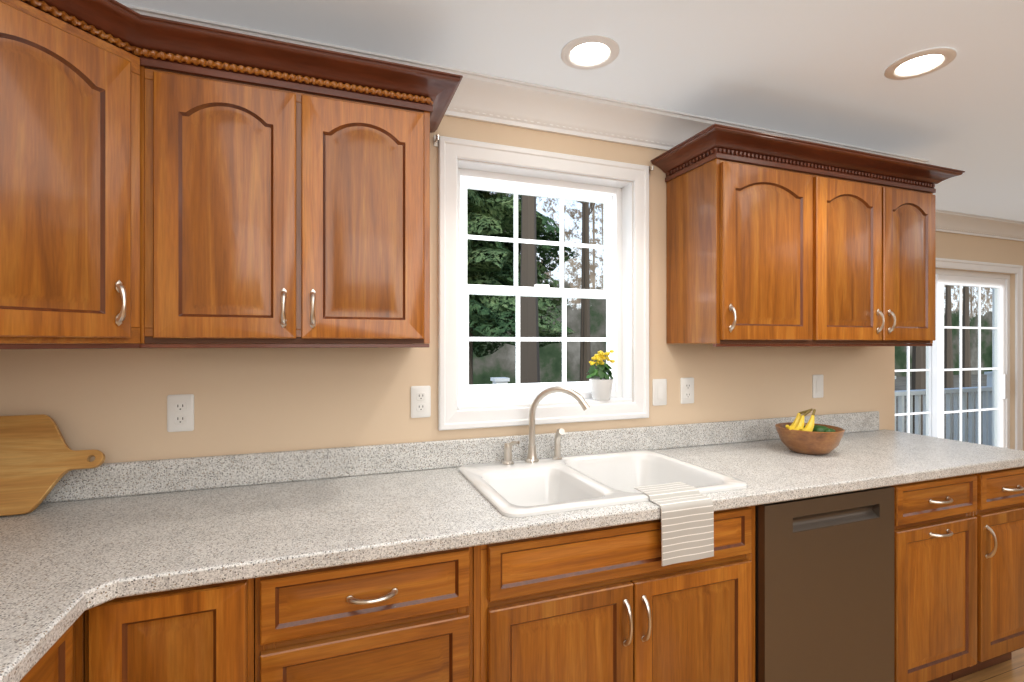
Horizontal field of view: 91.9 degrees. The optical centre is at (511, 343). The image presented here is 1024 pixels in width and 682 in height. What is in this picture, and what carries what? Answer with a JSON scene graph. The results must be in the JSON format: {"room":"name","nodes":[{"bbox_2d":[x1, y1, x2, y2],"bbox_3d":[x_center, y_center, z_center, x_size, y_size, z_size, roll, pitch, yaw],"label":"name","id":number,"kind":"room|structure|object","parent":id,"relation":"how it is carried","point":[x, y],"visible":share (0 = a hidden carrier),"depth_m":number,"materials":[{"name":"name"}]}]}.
{"room":"kitchen","nodes":[
{"label":"kitchen","id":0,"kind":"room"},
{"bbox_2d":[0,116,894,462],"bbox_3d":[0.134,0.200,2.060,4.100,2.350,0.140,0,0,-20],"label":"wall","id":1,"kind":"structure","parent":0,"point":[112,404],"depth_m":1.74,"materials":[{"name":"beige paint"}]},
{"bbox_2d":[0,0,87,343],"bbox_3d":[-1.041,-0.406,1.064,0.314,0.784,0.317,0,0,-20],"label":"upper cabinet","id":2,"kind":"object","parent":1,"relation":"attached to","point":[44,43],"depth_m":1.07,"materials":[{"name":"brown wood"}]},
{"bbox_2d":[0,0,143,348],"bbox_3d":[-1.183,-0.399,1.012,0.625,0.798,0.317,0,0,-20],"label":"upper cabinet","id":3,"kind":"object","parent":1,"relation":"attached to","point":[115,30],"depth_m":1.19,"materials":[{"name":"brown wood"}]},
{"bbox_2d":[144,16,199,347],"bbox_3d":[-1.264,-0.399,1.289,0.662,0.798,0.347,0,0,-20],"label":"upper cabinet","id":4,"kind":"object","parent":1,"relation":"attached to","point":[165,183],"depth_m":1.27,"materials":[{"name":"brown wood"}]},
{"bbox_2d":[167,394,193,431],"bbox_3d":[-1.040,0.218,1.553,0.072,0.116,0.008,0,0,-20],"label":"electrical outlet plate","id":5,"kind":"object","parent":1,"relation":"attached to","point":[180,412],"visible":1,"depth_m":1.55,"materials":[{"name":"white plastic"}]},
{"bbox_2d":[411,386,430,417],"bbox_3d":[-0.333,0.213,1.810,0.072,0.116,0.008,0,0,-20],"label":"electrical outlet plate","id":6,"kind":"object","parent":1,"relation":"attached to","point":[420,401],"visible":1,"depth_m":1.81,"materials":[{"name":"white plastic"}]},
{"bbox_2d":[438,136,648,430],"bbox_3d":[0.136,-0.223,2.047,0.915,1.085,0.156,0,0,-20],"label":"window","id":7,"kind":"structure","parent":1,"relation":"in","point":[632,402],"depth_m":2.04,"materials":[{"name":"white wood"}]},
{"bbox_2d":[586,350,614,400],"bbox_3d":[0.370,0.131,2.093,0.136,0.212,0.104,0,0,-20],"label":"flower pot","id":8,"kind":"object","parent":7,"relation":"on","point":[601,387],"visible":1,"depth_m":2.07,"materials":[{"name":"white ceramic"}]},
{"bbox_2d":[121,3,1023,241],"bbox_3d":[2.826,-0.912,0.890,8.080,0.125,5.100,0,0,-20],"label":"crown molding","id":9,"kind":"structure","parent":1,"relation":"attached to","point":[482,97],"depth_m":1.97,"materials":[{"name":"white"}]},
{"bbox_2d":[652,379,666,405],"bbox_3d":[0.648,0.213,2.167,0.072,0.116,0.010,0,0,-20],"label":"switch plate","id":10,"kind":"object","parent":1,"relation":"attached to","point":[659,391],"visible":1,"depth_m":2.16,"materials":[{"name":"white plastic"}]},
{"bbox_2d":[680,377,693,403],"bbox_3d":[0.787,0.211,2.218,0.072,0.116,0.008,0,0,-20],"label":"electrical outlet plate","id":11,"kind":"object","parent":1,"relation":"attached to","point":[686,390],"visible":1,"depth_m":2.21,"materials":[{"name":"white plastic"}]},
{"bbox_2d":[663,128,826,346],"bbox_3d":[0.977,-0.399,2.117,0.515,0.798,0.322,0,0,-20],"label":"upper cabinet","id":12,"kind":"object","parent":1,"relation":"attached to","point":[772,240],"depth_m":1.98,"materials":[{"name":"brown wood"}]},
{"bbox_2d":[812,375,822,397],"bbox_3d":[1.544,0.215,2.492,0.072,0.116,0.010,0,0,-20],"label":"switch plate","id":13,"kind":"object","parent":1,"relation":"attached to","point":[817,386],"visible":1,"depth_m":2.49,"materials":[{"name":"white plastic"}]},
{"bbox_2d":[827,148,942,345],"bbox_3d":[1.557,-0.399,2.328,0.811,0.798,0.322,0,0,-20],"label":"upper cabinet","id":14,"kind":"object","parent":1,"relation":"attached to","point":[881,214],"depth_m":2.18,"materials":[{"name":"brown wood"}]},
{"bbox_2d":[116,0,1023,220],"bbox_3d":[2.826,-1.025,0.890,8.360,0.100,5.380,0,0,-20],"label":"ceiling","id":15,"kind":"structure","parent":0,"point":[813,68],"depth_m":1.67,"materials":[{"name":"white paint"}]},
{"bbox_2d":[560,35,619,69],"bbox_3d":[0.261,-0.970,1.658,0.196,0.009,0.196,0,0,-20],"label":"recessed light","id":16,"kind":"object","parent":15,"relation":"in","point":[589,52],"visible":1,"depth_m":1.65,"materials":[{"name":"white"}]},
{"bbox_2d":[884,47,956,79],"bbox_3d":[1.418,-0.970,1.724,0.196,0.009,0.196,0,0,-20],"label":"recessed light","id":17,"kind":"object","parent":15,"relation":"in","point":[920,63],"visible":1,"depth_m":1.71,"materials":[{"name":"white"}]},
{"bbox_2d":[936,231,1023,450],"bbox_3d":[3.869,0.200,3.814,4.400,2.350,0.599,0,0,-20],"label":"wall","id":18,"kind":"structure","parent":0,"point":[971,248],"depth_m":4.01,"materials":[{"name":"beige paint"}]},
{"bbox_2d":[895,258,1022,450],"bbox_3d":[3.312,0.365,3.838,1.890,2.020,0.151,0,0,-20],"label":"door frame","id":19,"kind":"structure","parent":18,"relation":"attached to","point":[999,285],"depth_m":4.02,"materials":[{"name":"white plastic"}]},
{"bbox_2d":[951,648,1023,681],"bbox_3d":[2.826,1.425,0.890,8.360,0.100,5.380,0,0,-20],"label":"floor","id":20,"kind":"structure","parent":0,"point":[1012,670],"depth_m":2.06,"materials":[{"name":"brown wood"}]},
{"bbox_2d":[20,624,72,681],"bbox_3d":[-0.782,0.937,-0.034,0.661,0.874,1.830,0,0,-20],"label":"base cabinet","id":21,"kind":"object","parent":20,"relation":"on","point":[54,663],"visible":0.29,"depth_m":0.87,"materials":[{"name":"brown wood"}]},
{"bbox_2d":[73,600,112,681],"bbox_3d":[-1.217,0.937,1.157,0.658,0.874,0.628,0,0,-20],"label":"base cabinet","id":22,"kind":"object","parent":20,"relation":"on","point":[93,630],"depth_m":0.97,"materials":[{"name":"brown wood"}]},
{"bbox_2d":[0,527,103,681],"bbox_3d":[-0.782,0.429,-0.040,0.660,0.140,1.860,0,0,-20],"label":"countertop","id":23,"kind":"structure","parent":22,"relation":"on","point":[74,545],"depth_m":0.94,"materials":[{"name":"stone"}]},
{"bbox_2d":[113,574,280,681],"bbox_3d":[-0.805,0.937,1.307,0.383,0.874,0.628,0,0,-20],"label":"base cabinet","id":24,"kind":"object","parent":20,"relation":"on","point":[226,631],"depth_m":1.03,"materials":[{"name":"brown wood"}]},
{"bbox_2d":[281,543,496,681],"bbox_3d":[-0.431,0.937,1.443,0.577,0.874,0.628,0,0,-20],"label":"base cabinet","id":25,"kind":"object","parent":20,"relation":"on","point":[426,617],"depth_m":1.17,"materials":[{"name":"brown wood"}]},
{"bbox_2d":[497,506,754,681],"bbox_3d":[0.228,0.937,1.683,0.946,0.874,0.628,0,0,-20],"label":"base cabinet","id":26,"kind":"object","parent":20,"relation":"on","point":[619,603],"depth_m":1.38,"materials":[{"name":"brown wood"}]},
{"bbox_2d":[0,411,1023,602],"bbox_3d":[0.303,0.429,1.683,3.878,0.140,0.681,0,0,-20],"label":"countertop","id":27,"kind":"structure","parent":26,"relation":"on","point":[178,523],"depth_m":1.49,"materials":[{"name":"stone"}]},
{"bbox_2d":[0,414,104,515],"bbox_3d":[-1.379,0.331,1.351,0.436,0.257,0.112,0,0,-20],"label":"cutting board","id":28,"kind":"object","parent":27,"relation":"on","point":[39,458],"visible":0.98,"depth_m":1.37,"materials":[{"name":"brown wood"}]},
{"bbox_2d":[502,386,589,464],"bbox_3d":[0.123,0.303,1.845,0.302,0.289,0.162,0,0,-20],"label":"faucet","id":29,"kind":"object","parent":27,"relation":"on","point":[560,432],"visible":1,"depth_m":1.87,"materials":[{"name":"silver metal"}]},
{"bbox_2d":[459,450,746,516],"bbox_3d":[0.284,0.550,1.704,0.840,0.205,0.560,0,0,-20],"label":"sink","id":30,"kind":"object","parent":27,"relation":"in","point":[523,488],"visible":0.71,"depth_m":1.76,"materials":[{"name":"white ceramic"}]},
{"bbox_2d":[634,482,713,565],"bbox_3d":[0.482,0.532,1.483,0.182,0.182,0.143,0,0,-20],"label":"dish towel","id":31,"kind":"object","parent":30,"relation":"hanging from","point":[687,522],"visible":1,"depth_m":1.43,"materials":[{"name":"fabric"}]},
{"bbox_2d":[775,409,844,454],"bbox_3d":[1.262,0.369,2.103,0.254,0.184,0.254,0,0,-20],"label":"fruit bowl","id":32,"kind":"object","parent":27,"relation":"on","point":[799,435],"visible":1,"depth_m":2.04,"materials":[{"name":"brown wood"}]},
{"bbox_2d":[755,486,893,681],"bbox_3d":[0.962,0.941,1.939,0.598,0.867,0.627,0,0,-20],"label":"dishwasher","id":33,"kind":"object","parent":20,"relation":"on","point":[824,588],"visible":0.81,"depth_m":1.64,"materials":[{"name":"brown metal"}]},
{"bbox_2d":[892,467,1023,681],"bbox_3d":[1.675,0.937,2.192,0.912,0.874,0.661,0,0,-20],"label":"base cabinet","id":34,"kind":"object","parent":20,"relation":"on","point":[958,577],"visible":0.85,"depth_m":1.89,"materials":[{"name":"brown wood"}]},
{"label":"outside","id":35,"kind":"structure","parent":0,"visible":0},
{"bbox_2d":[473,192,991,384],"bbox_3d":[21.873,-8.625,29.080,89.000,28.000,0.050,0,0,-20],"label":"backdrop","id":36,"kind":"structure","parent":35,"point":[486,361],"depth_m":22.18,"materials":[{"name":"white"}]},
{"bbox_2d":[490,372,991,445],"bbox_3d":[1.692,0.910,4.005,12.080,1.190,2.410,0,0,-20],"label":"deck","id":37,"kind":"object","parent":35,"point":[987,398],"depth_m":5.23,"materials":[{"name":"beige wood"}]},
{"bbox_2d":[895,374,986,443],"bbox_3d":[24.823,1.985,20.975,89.000,0.020,17.200,0,0,-20],"label":"ground","id":38,"kind":"structure","parent":35,"point":[899,382],"depth_m":17.79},
{"bbox_2d":[467,189,970,434],"bbox_3d":[15.149,-5.864,16.686,39.572,15.679,9.212,0,0,-20],"label":"trees","id":39,"kind":"object","parent":38,"relation":"on","point":[489,325],"depth_m":10.26,"materials":[{"name":"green plant"}]}
]}

